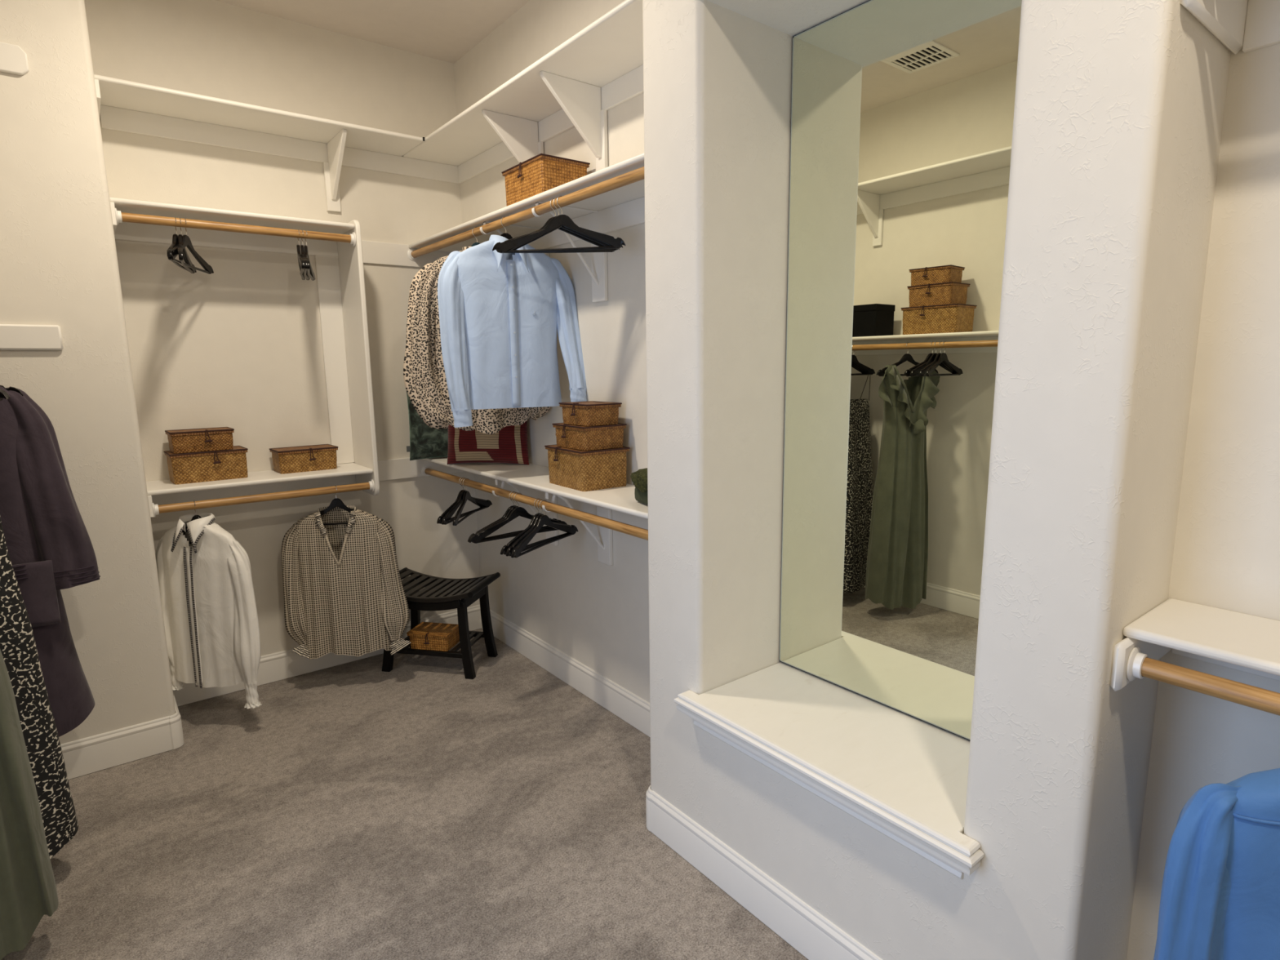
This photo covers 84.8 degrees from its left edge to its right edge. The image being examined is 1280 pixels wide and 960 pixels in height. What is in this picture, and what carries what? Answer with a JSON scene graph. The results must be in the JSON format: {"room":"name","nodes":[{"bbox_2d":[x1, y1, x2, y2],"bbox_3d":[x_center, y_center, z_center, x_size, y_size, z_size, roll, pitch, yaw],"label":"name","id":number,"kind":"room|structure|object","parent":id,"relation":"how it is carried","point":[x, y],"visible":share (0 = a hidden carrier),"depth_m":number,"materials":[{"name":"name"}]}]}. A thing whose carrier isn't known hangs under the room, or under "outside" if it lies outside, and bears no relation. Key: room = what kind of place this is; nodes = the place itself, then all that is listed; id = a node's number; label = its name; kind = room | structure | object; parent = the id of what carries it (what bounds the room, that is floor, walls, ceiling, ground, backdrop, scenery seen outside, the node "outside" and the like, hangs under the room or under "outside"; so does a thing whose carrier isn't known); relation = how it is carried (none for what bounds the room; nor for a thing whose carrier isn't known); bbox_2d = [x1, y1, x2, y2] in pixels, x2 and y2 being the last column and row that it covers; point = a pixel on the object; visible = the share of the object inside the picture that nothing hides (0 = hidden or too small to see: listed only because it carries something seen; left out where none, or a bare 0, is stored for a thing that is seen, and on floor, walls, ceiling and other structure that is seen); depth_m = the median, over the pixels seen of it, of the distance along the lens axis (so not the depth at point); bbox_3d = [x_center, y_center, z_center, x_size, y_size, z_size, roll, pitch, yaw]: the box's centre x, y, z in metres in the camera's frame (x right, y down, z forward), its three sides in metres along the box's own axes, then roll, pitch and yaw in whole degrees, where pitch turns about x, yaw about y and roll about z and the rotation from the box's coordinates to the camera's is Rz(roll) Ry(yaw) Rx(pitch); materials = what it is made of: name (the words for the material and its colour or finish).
{"room":"walk-in closet","nodes":[
{"label":"walk-in closet","id":0,"kind":"room"},
{"bbox_2d":[0,0,175,744],"bbox_3d":[-2.396,-0.392,2.449,0.990,3.035,0.420,-8,12,-37],"label":"wall","id":1,"kind":"structure","parent":0,"point":[59,264],"depth_m":2.48,"materials":[{"name":"paint"}]},
{"bbox_2d":[60,715,172,779],"bbox_3d":[-2.195,1.055,2.554,0.818,0.138,0.014,-8,12,-37],"label":"baseboard","id":2,"kind":"structure","parent":1,"relation":"attached to","point":[82,757],"depth_m":2.69,"materials":[{"name":"white paint"}]},
{"bbox_2d":[168,708,184,749],"bbox_3d":[-1.871,1.004,2.837,0.032,0.138,0.085,-4,10,-17],"label":"baseboard","id":3,"kind":"structure","parent":1,"relation":"attached to","point":[175,720],"depth_m":2.81,"materials":[{"name":"white paint"}]},
{"bbox_2d":[84,0,479,656],"bbox_3d":[-1.851,-0.523,3.208,2.800,3.035,0.120,-8,12,-37],"label":"wall","id":4,"kind":"structure","parent":0,"point":[237,346],"depth_m":3.20,"materials":[{"name":"paint"}]},
{"bbox_2d":[109,197,355,463],"bbox_3d":[-1.696,-0.565,3.048,0.878,1.100,0.310,-8,12,-37],"label":"wall shelf","id":5,"kind":"object","parent":4,"relation":"attached to","point":[326,252],"visible":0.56,"depth_m":3.18,"materials":[{"name":"white paint"}]},
{"bbox_2d":[146,462,373,517],"bbox_3d":[-1.689,0.031,3.146,0.878,0.107,0.310,-8,12,-37],"label":"wall shelf","id":6,"kind":"object","parent":4,"relation":"attached to","point":[160,492],"visible":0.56,"depth_m":3.14,"materials":[{"name":"white paint"}]},
{"bbox_2d":[163,445,248,484],"bbox_3d":[-1.870,-0.068,3.031,0.290,0.130,0.181,-9,12,-40],"label":"woven box","id":7,"kind":"object","parent":6,"relation":"on","point":[186,468],"visible":0.97,"depth_m":2.97,"materials":[{"name":"brown wicker"}]},
{"bbox_2d":[164,426,234,453],"bbox_3d":[-1.887,-0.173,3.009,0.237,0.090,0.161,-8,12,-39],"label":"woven box","id":8,"kind":"object","parent":7,"relation":"on","point":[192,440],"visible":1,"depth_m":2.96,"materials":[{"name":"brown wicker"}]},
{"bbox_2d":[269,444,337,474],"bbox_3d":[-1.568,-0.101,3.279,0.263,0.107,0.171,-8,12,-39],"label":"woven box","id":9,"kind":"object","parent":6,"relation":"on","point":[291,460],"visible":1,"depth_m":3.23,"materials":[{"name":"brown wicker"}]},
{"bbox_2d":[337,219,379,495],"bbox_3d":[-1.340,-0.559,3.329,0.022,1.255,0.315,-8,12,-37],"label":"panel","id":10,"kind":"object","parent":4,"relation":"attached to","point":[350,257],"visible":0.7,"depth_m":3.28,"materials":[{"name":"white paint"}]},
{"bbox_2d":[115,208,355,246],"bbox_3d":[-1.620,-1.032,2.878,0.860,0.061,0.061,-8,12,-37],"label":"closet rod","id":11,"kind":"object","parent":10,"relation":"attached to","point":[121,217],"visible":0.98,"depth_m":2.83,"materials":[{"name":"brown wood"}]},
{"bbox_2d":[115,208,122,225],"bbox_3d":[-1.951,-0.986,2.622,0.018,0.061,0.061,-8,12,-37],"label":"socket","id":12,"kind":"object","parent":11,"relation":"attached to","point":[118,214],"depth_m":2.61,"materials":[{"name":"white plastic"}]},
{"bbox_2d":[167,217,196,273],"bbox_3d":[-1.808,-0.931,2.744,0.026,0.187,0.454,-4,10,-22],"label":"clothes hanger","id":13,"kind":"object","parent":11,"relation":"hanging from","point":[175,237],"visible":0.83,"depth_m":2.71,"materials":[{"name":"black paint"}]},
{"bbox_2d":[177,217,192,272],"bbox_3d":[-1.795,-0.932,2.754,0.026,0.187,0.454,-5,10,-27],"label":"clothes hanger","id":14,"kind":"object","parent":11,"relation":"hanging from","point":[180,249],"visible":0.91,"depth_m":2.72,"materials":[{"name":"black paint"}]},
{"bbox_2d":[171,217,213,274],"bbox_3d":[-1.782,-0.934,2.764,0.026,0.187,0.454,-3,10,-14],"label":"clothes hanger","id":15,"kind":"object","parent":11,"relation":"hanging from","point":[186,242],"visible":0.93,"depth_m":2.79,"materials":[{"name":"black paint"}]},
{"bbox_2d":[296,229,305,279],"bbox_3d":[-1.460,-0.979,3.013,0.026,0.187,0.454,-5,10,-25],"label":"clothes hanger","id":16,"kind":"object","parent":11,"relation":"hanging from","point":[301,262],"visible":0.97,"depth_m":2.96,"materials":[{"name":"black paint"}]},
{"bbox_2d":[300,230,310,279],"bbox_3d":[-1.448,-0.981,3.022,0.026,0.187,0.454,-5,10,-24],"label":"clothes hanger","id":17,"kind":"object","parent":11,"relation":"hanging from","point":[302,251],"visible":0.83,"depth_m":2.98,"materials":[{"name":"black paint"}]},
{"bbox_2d":[303,230,315,280],"bbox_3d":[-1.436,-0.982,3.031,0.026,0.187,0.454,-4,10,-22],"label":"clothes hanger","id":18,"kind":"object","parent":11,"relation":"hanging from","point":[310,273],"visible":0.9,"depth_m":3.01,"materials":[{"name":"black paint"}]},
{"bbox_2d":[349,231,355,246],"bbox_3d":[-1.289,-1.078,3.134,0.018,0.061,0.061,-8,12,-37],"label":"socket","id":19,"kind":"object","parent":11,"relation":"attached to","point":[352,237],"depth_m":3.12,"materials":[{"name":"white plastic"}]},
{"bbox_2d":[152,479,374,517],"bbox_3d":[-1.607,0.072,3.060,0.860,0.061,0.061,-8,12,-37],"label":"closet rod","id":20,"kind":"object","parent":10,"relation":"attached to","point":[370,485],"visible":1,"depth_m":3.02,"materials":[{"name":"brown wood"}]},
{"bbox_2d":[152,502,159,517],"bbox_3d":[-1.938,0.118,2.804,0.018,0.061,0.061,-8,12,-37],"label":"socket","id":21,"kind":"object","parent":20,"relation":"attached to","point":[156,508],"depth_m":2.79,"materials":[{"name":"white plastic"}]},
{"bbox_2d":[182,500,201,543],"bbox_3d":[-1.833,0.176,2.895,0.318,0.187,0.029,2,10,14],"label":"clothes hanger","id":22,"kind":"object","parent":20,"relation":"hanging from","point":[195,517],"visible":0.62,"depth_m":2.89,"materials":[{"name":"black paint"}]},
{"bbox_2d":[155,512,262,708],"bbox_3d":[-1.816,0.540,2.944,0.513,0.795,0.163,2,10,14],"label":"blouse","id":23,"kind":"object","parent":22,"relation":"hanging from","point":[208,600],"visible":0.98,"depth_m":2.89,"materials":[{"name":"white fabric"}]},
{"bbox_2d":[320,484,354,525],"bbox_3d":[-1.399,0.115,3.232,0.336,0.187,0.037,-2,9,-9],"label":"clothes hanger","id":24,"kind":"object","parent":20,"relation":"hanging from","point":[337,502],"visible":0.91,"depth_m":3.23,"materials":[{"name":"black paint"}]},
{"bbox_2d":[281,505,411,658],"bbox_3d":[-1.379,0.481,3.295,0.555,0.722,0.180,-2,9,-10],"label":"blouse","id":25,"kind":"object","parent":24,"relation":"hanging from","point":[344,593],"visible":1,"depth_m":3.25,"materials":[{"name":"beige fabric"}]},
{"bbox_2d":[367,479,374,491],"bbox_3d":[-1.275,0.026,3.316,0.018,0.061,0.061,-8,12,-37],"label":"socket","id":26,"kind":"object","parent":20,"relation":"attached to","point":[371,486],"depth_m":3.30,"materials":[{"name":"white plastic"}]},
{"bbox_2d":[215,0,529,63],"bbox_3d":[0.139,-1.658,0.303,2.950,0.100,7.100,-8,12,-37],"label":"ceiling","id":27,"kind":"structure","parent":0,"point":[445,30],"depth_m":3.12,"materials":[{"name":"paint"}]},
{"bbox_2d":[0,628,808,959],"bbox_3d":[-0.296,1.501,0.448,4.150,0.100,7.100,-8,12,-37],"label":"floor","id":28,"kind":"structure","parent":0,"point":[420,809],"depth_m":2.27,"materials":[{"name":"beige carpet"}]},
{"bbox_2d":[382,567,500,679],"bbox_3d":[-1.024,0.719,3.562,0.551,0.448,0.325,1,10,12],"label":"stool","id":29,"kind":"object","parent":28,"relation":"on","point":[437,593],"visible":0.73,"depth_m":3.48,"materials":[{"name":"black wood"}]},
{"bbox_2d":[406,622,459,651],"bbox_3d":[-1.027,0.783,3.498,0.220,0.087,0.166,1,10,12],"label":"woven box","id":30,"kind":"object","parent":29,"relation":"on","point":[441,637],"visible":0.96,"depth_m":3.45,"materials":[{"name":"brown wicker"}]},
{"bbox_2d":[453,0,649,702],"bbox_3d":[-0.266,-0.525,3.102,0.135,3.035,2.000,-8,12,-37],"label":"wall","id":31,"kind":"structure","parent":0,"point":[594,612],"depth_m":2.99,"materials":[{"name":"paint"}]},
{"bbox_2d":[93,0,643,212],"bbox_3d":[-0.930,-1.298,2.456,1.525,0.319,2.000,-8,12,-37],"label":"corner shelf","id":32,"kind":"object","parent":31,"relation":"attached to","point":[599,68],"visible":0.71,"depth_m":2.88,"materials":[{"name":"white paint"}]},
{"bbox_2d":[173,604,650,737],"bbox_3d":[-0.902,0.993,2.833,1.525,0.138,2.000,-8,12,-37],"label":"baseboard","id":33,"kind":"structure","parent":31,"relation":"attached to","point":[624,704],"depth_m":3.39,"materials":[{"name":"white paint"}]},
{"bbox_2d":[361,152,644,302],"bbox_3d":[-0.568,-0.894,2.806,0.620,0.364,2.000,-8,12,-37],"label":"wall shelf","id":34,"kind":"object","parent":31,"relation":"attached to","point":[622,207],"visible":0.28,"depth_m":2.77,"materials":[{"name":"white paint"}]},
{"bbox_2d":[407,166,644,261],"bbox_3d":[-0.542,-1.028,2.797,0.061,0.061,1.986,-8,12,-37],"label":"closet rod","id":35,"kind":"object","parent":34,"relation":"attached to","point":[637,175],"visible":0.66,"depth_m":2.55,"materials":[{"name":"brown wood"}]},
{"bbox_2d":[407,248,419,261],"bbox_3d":[-1.150,-1.147,3.562,0.061,0.061,0.018,-8,12,-37],"label":"socket","id":36,"kind":"object","parent":35,"relation":"attached to","point":[410,254],"depth_m":3.55,"materials":[{"name":"white plastic"}]},
{"bbox_2d":[471,226,480,246],"bbox_3d":[-0.696,-0.987,3.002,0.381,0.187,0.026,-5,10,-26],"label":"clothes hanger","id":37,"kind":"object","parent":35,"relation":"hanging from","point":[477,242],"visible":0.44,"depth_m":2.99,"materials":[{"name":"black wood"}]},
{"bbox_2d":[403,246,550,434],"bbox_3d":[-0.700,-0.600,3.057,0.660,0.794,0.176,-5,10,-26],"label":"blouse","id":38,"kind":"object","parent":37,"relation":"hanging from","point":[424,371],"visible":0.38,"depth_m":2.94,"materials":[{"name":"beige fabric"}]},
{"bbox_2d":[500,216,512,239],"bbox_3d":[-0.533,-0.955,2.798,0.381,0.187,0.026,-6,11,-28],"label":"clothes hanger","id":39,"kind":"object","parent":35,"relation":"hanging from","point":[507,236],"visible":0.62,"depth_m":2.79,"materials":[{"name":"black paint"}]},
{"bbox_2d":[437,235,586,427],"bbox_3d":[-0.513,-0.604,2.850,0.599,0.749,0.145,-5,10,-24],"label":"dress shirt","id":40,"kind":"object","parent":39,"relation":"hanging from","point":[500,314],"visible":0.98,"depth_m":2.80,"materials":[{"name":"blue fabric"}]},
{"bbox_2d":[492,198,619,253],"bbox_3d":[-0.302,-0.910,2.506,0.454,0.187,0.028,-1,9,-1],"label":"clothes hanger","id":41,"kind":"object","parent":35,"relation":"hanging from","point":[497,244],"visible":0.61,"depth_m":2.51,"materials":[{"name":"black paint"}]},
{"bbox_2d":[496,196,622,253],"bbox_3d":[-0.288,-0.907,2.489,0.454,0.187,0.030,0,9,4],"label":"clothes hanger","id":42,"kind":"object","parent":35,"relation":"hanging from","point":[504,247],"visible":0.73,"depth_m":2.50,"materials":[{"name":"black paint"}]},
{"bbox_2d":[511,195,625,253],"bbox_3d":[-0.274,-0.904,2.472,0.454,0.187,0.032,1,9,10],"label":"clothes hanger","id":43,"kind":"object","parent":35,"relation":"hanging from","point":[560,220],"visible":0.88,"depth_m":2.47,"materials":[{"name":"black paint"}]},
{"bbox_2d":[501,153,590,206],"bbox_3d":[-0.382,-1.162,2.795,0.231,0.165,0.317,-8,12,-37],"label":"woven box","id":44,"kind":"object","parent":34,"relation":"on","point":[540,173],"visible":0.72,"depth_m":2.68,"materials":[{"name":"brown wicker"}]},
{"bbox_2d":[377,457,648,565],"bbox_3d":[-0.555,0.175,2.981,0.620,0.364,2.000,-8,12,-37],"label":"wall shelf","id":45,"kind":"object","parent":31,"relation":"attached to","point":[622,499],"visible":0.5,"depth_m":2.98,"materials":[{"name":"white paint"}]},
{"bbox_2d":[406,391,448,460],"bbox_3d":[-1.010,-0.326,3.646,0.409,0.434,0.183,-4,10,-18],"label":"velvet cushion","id":46,"kind":"object","parent":45,"relation":"on","point":[426,442],"visible":0.21,"depth_m":3.56,"materials":[{"name":"green fabric"}]},
{"bbox_2d":[447,420,528,465],"bbox_3d":[-0.736,-0.252,3.380,0.416,0.358,0.154,0,9,6],"label":"patterned cushion","id":47,"kind":"object","parent":45,"relation":"on","point":[508,445],"visible":0.48,"depth_m":3.34,"materials":[{"name":"red fabric"}]},
{"bbox_2d":[421,465,648,540],"bbox_3d":[-0.529,0.071,2.978,0.061,0.061,1.986,-8,12,-37],"label":"closet rod","id":48,"kind":"object","parent":45,"relation":"attached to","point":[633,531],"visible":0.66,"depth_m":2.72,"materials":[{"name":"brown wood"}]},
{"bbox_2d":[421,465,431,476],"bbox_3d":[-1.136,-0.048,3.743,0.061,0.061,0.018,-8,12,-37],"label":"socket","id":49,"kind":"object","parent":48,"relation":"attached to","point":[424,469],"depth_m":3.73,"materials":[{"name":"white plastic"}]},
{"bbox_2d":[436,477,492,524],"bbox_3d":[-0.855,0.079,3.402,0.027,0.187,0.454,3,10,20],"label":"clothes hanger","id":50,"kind":"object","parent":48,"relation":"hanging from","point":[440,517],"visible":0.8,"depth_m":3.32,"materials":[{"name":"black paint"}]},
{"bbox_2d":[441,477,491,524],"bbox_3d":[-0.843,0.081,3.387,0.028,0.187,0.454,2,10,16],"label":"clothes hanger","id":51,"kind":"object","parent":48,"relation":"hanging from","point":[486,504],"visible":0.86,"depth_m":3.35,"materials":[{"name":"black paint"}]},
{"bbox_2d":[452,478,484,525],"bbox_3d":[-0.830,0.084,3.369,0.031,0.187,0.454,0,9,5],"label":"clothes hanger","id":52,"kind":"object","parent":48,"relation":"hanging from","point":[466,495],"visible":0.85,"depth_m":3.33,"materials":[{"name":"black paint"}]},
{"bbox_2d":[467,491,557,541],"bbox_3d":[-0.538,0.141,3.002,0.454,0.187,0.026,-9,12,-41],"label":"clothes hanger","id":53,"kind":"object","parent":48,"relation":"hanging from","point":[513,505],"visible":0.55,"depth_m":2.98,"materials":[{"name":"black paint"}]},
{"bbox_2d":[467,492,561,542],"bbox_3d":[-0.524,0.143,2.985,0.454,0.187,0.026,-8,12,-37],"label":"clothes hanger","id":54,"kind":"object","parent":48,"relation":"hanging from","point":[516,506],"visible":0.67,"depth_m":2.96,"materials":[{"name":"black paint"}]},
{"bbox_2d":[469,493,566,543],"bbox_3d":[-0.510,0.146,2.967,0.454,0.187,0.026,-7,11,-34],"label":"clothes hanger","id":55,"kind":"object","parent":48,"relation":"hanging from","point":[518,511],"visible":0.83,"depth_m":2.94,"materials":[{"name":"black paint"}]},
{"bbox_2d":[500,497,577,555],"bbox_3d":[-0.407,0.166,2.838,0.026,0.187,0.454,6,11,33],"label":"clothes hanger","id":56,"kind":"object","parent":48,"relation":"hanging from","point":[504,548],"visible":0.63,"depth_m":2.78,"materials":[{"name":"black paint"}]},
{"bbox_2d":[506,498,572,555],"bbox_3d":[-0.394,0.168,2.822,0.026,0.187,0.454,5,11,30],"label":"clothes hanger","id":57,"kind":"object","parent":48,"relation":"hanging from","point":[508,553],"visible":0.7,"depth_m":2.76,"materials":[{"name":"black paint"}]},
{"bbox_2d":[511,499,577,557],"bbox_3d":[-0.381,0.171,2.805,0.026,0.187,0.454,4,10,27],"label":"clothes hanger","id":58,"kind":"object","parent":48,"relation":"hanging from","point":[544,519],"visible":0.97,"depth_m":2.79,"materials":[{"name":"black paint"}]},
{"bbox_2d":[544,444,630,491],"bbox_3d":[-0.216,-0.058,2.779,0.231,0.154,0.288,-7,11,-35],"label":"woven box","id":59,"kind":"object","parent":45,"relation":"on","point":[581,470],"visible":0.89,"depth_m":2.68,"materials":[{"name":"brown wicker"}]},
{"bbox_2d":[551,422,626,450],"bbox_3d":[-0.205,-0.177,2.756,0.206,0.092,0.240,-8,12,-36],"label":"woven box","id":60,"kind":"object","parent":59,"relation":"on","point":[583,437],"visible":0.91,"depth_m":2.68,"materials":[{"name":"brown wicker"}]},
{"bbox_2d":[559,400,622,426],"bbox_3d":[-0.200,-0.263,2.746,0.171,0.084,0.210,-8,12,-36],"label":"woven box","id":61,"kind":"object","parent":60,"relation":"on","point":[589,413],"visible":1,"depth_m":2.68,"materials":[{"name":"brown wicker"}]},
{"bbox_2d":[630,467,648,505],"bbox_3d":[0.060,0.025,2.338,0.137,0.127,0.266,-7,11,-33],"label":"accessory","id":62,"kind":"object","parent":45,"relation":"on","point":[639,477],"visible":0.3,"depth_m":2.34,"materials":[{"name":"green fabric"}]},
{"bbox_2d":[642,0,1231,959],"bbox_3d":[0.590,-0.310,1.732,0.500,3.035,1.240,-8,12,-37],"label":"wall","id":63,"kind":"structure","parent":0,"point":[1119,108],"depth_m":1.33,"materials":[{"name":"paint"}]},
{"bbox_2d":[645,785,652,831],"bbox_3d":[0.033,1.070,2.299,0.026,0.138,0.063,2,10,14],"label":"baseboard","id":64,"kind":"structure","parent":63,"relation":"attached to","point":[648,793],"depth_m":2.27,"materials":[{"name":"white paint"}]},
{"bbox_2d":[650,791,882,959],"bbox_3d":[0.405,1.145,1.811,0.014,0.138,1.192,-8,12,-37],"label":"baseboard","id":65,"kind":"structure","parent":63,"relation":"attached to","point":[805,929],"depth_m":1.91,"materials":[{"name":"white paint"}]},
{"bbox_2d":[673,662,983,879],"bbox_3d":[0.532,0.701,1.830,0.410,0.100,0.882,-8,12,-37],"label":"ledge","id":66,"kind":"object","parent":63,"relation":"attached to","point":[904,776],"visible":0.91,"depth_m":1.74,"materials":[{"name":"beige paint"}]},
{"bbox_2d":[779,0,1022,740],"bbox_3d":[0.677,-0.279,1.793,0.014,1.836,0.778,-8,12,-37],"label":"mirror panel","id":67,"kind":"object","parent":63,"relation":"attached to","point":[902,111],"visible":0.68,"depth_m":1.80,"materials":[{"name":"silver mirror"}]},
{"bbox_2d":[1126,43,1279,959],"bbox_3d":[1.808,-0.114,0.453,0.180,3.035,2.300,-8,12,-37],"label":"wall","id":68,"kind":"structure","parent":0,"point":[1226,554],"depth_m":1.27,"materials":[{"name":"paint"}]},
{"bbox_2d":[1109,598,1279,691],"bbox_3d":[1.631,0.435,0.398,0.285,0.107,2.300,-8,12,-37],"label":"wall shelf","id":69,"kind":"object","parent":68,"relation":"attached to","point":[1241,642],"visible":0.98,"depth_m":1.20,"materials":[{"name":"white paint"}]},
{"bbox_2d":[1180,0,1279,53],"bbox_3d":[1.619,-0.630,0.222,0.285,0.107,2.300,-8,12,-37],"label":"wall shelf","id":70,"kind":"object","parent":68,"relation":"attached to","point":[1249,25],"visible":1,"depth_m":1.16,"materials":[{"name":"white paint"}]},
{"bbox_3d":[1.583,0.167,-1.238,2.650,3.035,0.120,-8,12,-37],"label":"wall","id":71,"kind":"structure","parent":0,"visible":0},
{"bbox_2d":[1126,646,1279,715],"bbox_3d":[1.564,0.458,0.337,0.061,0.061,2.280,-8,12,-37],"label":"closet rod","id":72,"kind":"object","parent":71,"relation":"attached to","point":[1139,665],"visible":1,"depth_m":1.14,"materials":[{"name":"brown wood"}]},
{"bbox_2d":[1126,646,1148,680],"bbox_3d":[0.866,0.322,1.216,0.061,0.061,0.018,-8,12,-37],"label":"socket","id":73,"kind":"object","parent":72,"relation":"attached to","point":[1137,666],"depth_m":1.20,"materials":[{"name":"white plastic"}]},
{"bbox_3d":[-1.017,-0.012,0.040,0.150,3.035,5.120,-8,12,-37],"label":"wall","id":74,"kind":"structure","parent":0,"visible":0},
{"bbox_2d":[0,41,29,75],"bbox_3d":[-1.108,-0.990,0.652,0.666,0.340,3.820,-8,12,-37],"label":"wall shelf","id":75,"kind":"object","parent":74,"relation":"attached to","point":[13,60],"visible":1,"depth_m":2.28,"materials":[{"name":"white paint"}]},
{"bbox_2d":[0,324,63,350],"bbox_3d":[-1.104,-0.217,0.775,0.652,0.117,3.820,-8,12,-37],"label":"wall shelf","id":76,"kind":"object","parent":74,"relation":"attached to","point":[12,336],"visible":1,"depth_m":2.39,"materials":[{"name":"white paint"}]},
{"bbox_3d":[-1.782,-0.327,1.590,0.061,0.061,1.651,-8,12,-37],"label":"closet rod","id":77,"kind":"object","parent":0,"visible":0},
{"bbox_2d":[0,391,7,399],"bbox_3d":[-1.918,-0.282,1.774,0.454,0.187,0.026,-7,11,-34],"label":"clothes hanger","id":78,"kind":"object","parent":77,"relation":"hanging from","point":[2,394],"visible":1,"depth_m":1.90,"materials":[{"name":"black paint"}]},
{"bbox_2d":[0,516,78,858],"bbox_3d":[-1.910,0.450,1.896,0.473,1.369,0.226,-6,11,-31],"label":"dress","id":79,"kind":"object","parent":78,"relation":"hanging from","point":[18,648],"visible":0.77,"depth_m":2.00,"materials":[{"name":"fabric"}]},
{"bbox_2d":[0,385,23,395],"bbox_3d":[-2.063,-0.316,1.989,0.454,0.187,0.026,-7,11,-35],"label":"clothes hanger","id":80,"kind":"object","parent":77,"relation":"hanging from","point":[12,388],"visible":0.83,"depth_m":2.11,"materials":[{"name":"black paint"}]},
{"bbox_2d":[0,386,100,737],"bbox_3d":[-2.058,0.263,2.089,0.706,1.150,0.204,-7,11,-35],"label":"coat","id":81,"kind":"object","parent":80,"relation":"hanging from","point":[50,548],"visible":0.87,"depth_m":2.16,"materials":[{"name":"fabric"}]},
{"bbox_3d":[1.046,0.430,0.992,0.220,0.187,0.258,-8,12,-37],"label":"clothes hanger","id":82,"kind":"object","parent":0,"visible":0},
{"bbox_2d":[1153,768,1279,959],"bbox_3d":[1.061,0.757,1.054,0.589,0.758,0.168,1,10,12],"label":"dress shirt","id":83,"kind":"object","parent":82,"relation":"hanging from","point":[1220,900],"visible":1,"depth_m":1.03,"materials":[{"name":"blue fabric"}]},
{"bbox_3d":[-1.690,-0.238,1.491,0.444,0.187,0.122,-8,12,-37],"label":"clothes hanger","id":84,"kind":"object","parent":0,"visible":0},
{"bbox_2d":[0,649,58,959],"bbox_3d":[-1.684,0.495,1.606,0.251,1.430,0.430,6,11,35],"label":"dress","id":85,"kind":"object","parent":84,"relation":"hanging from","point":[28,886],"visible":1,"depth_m":1.75,"materials":[{"name":"green fabric"}]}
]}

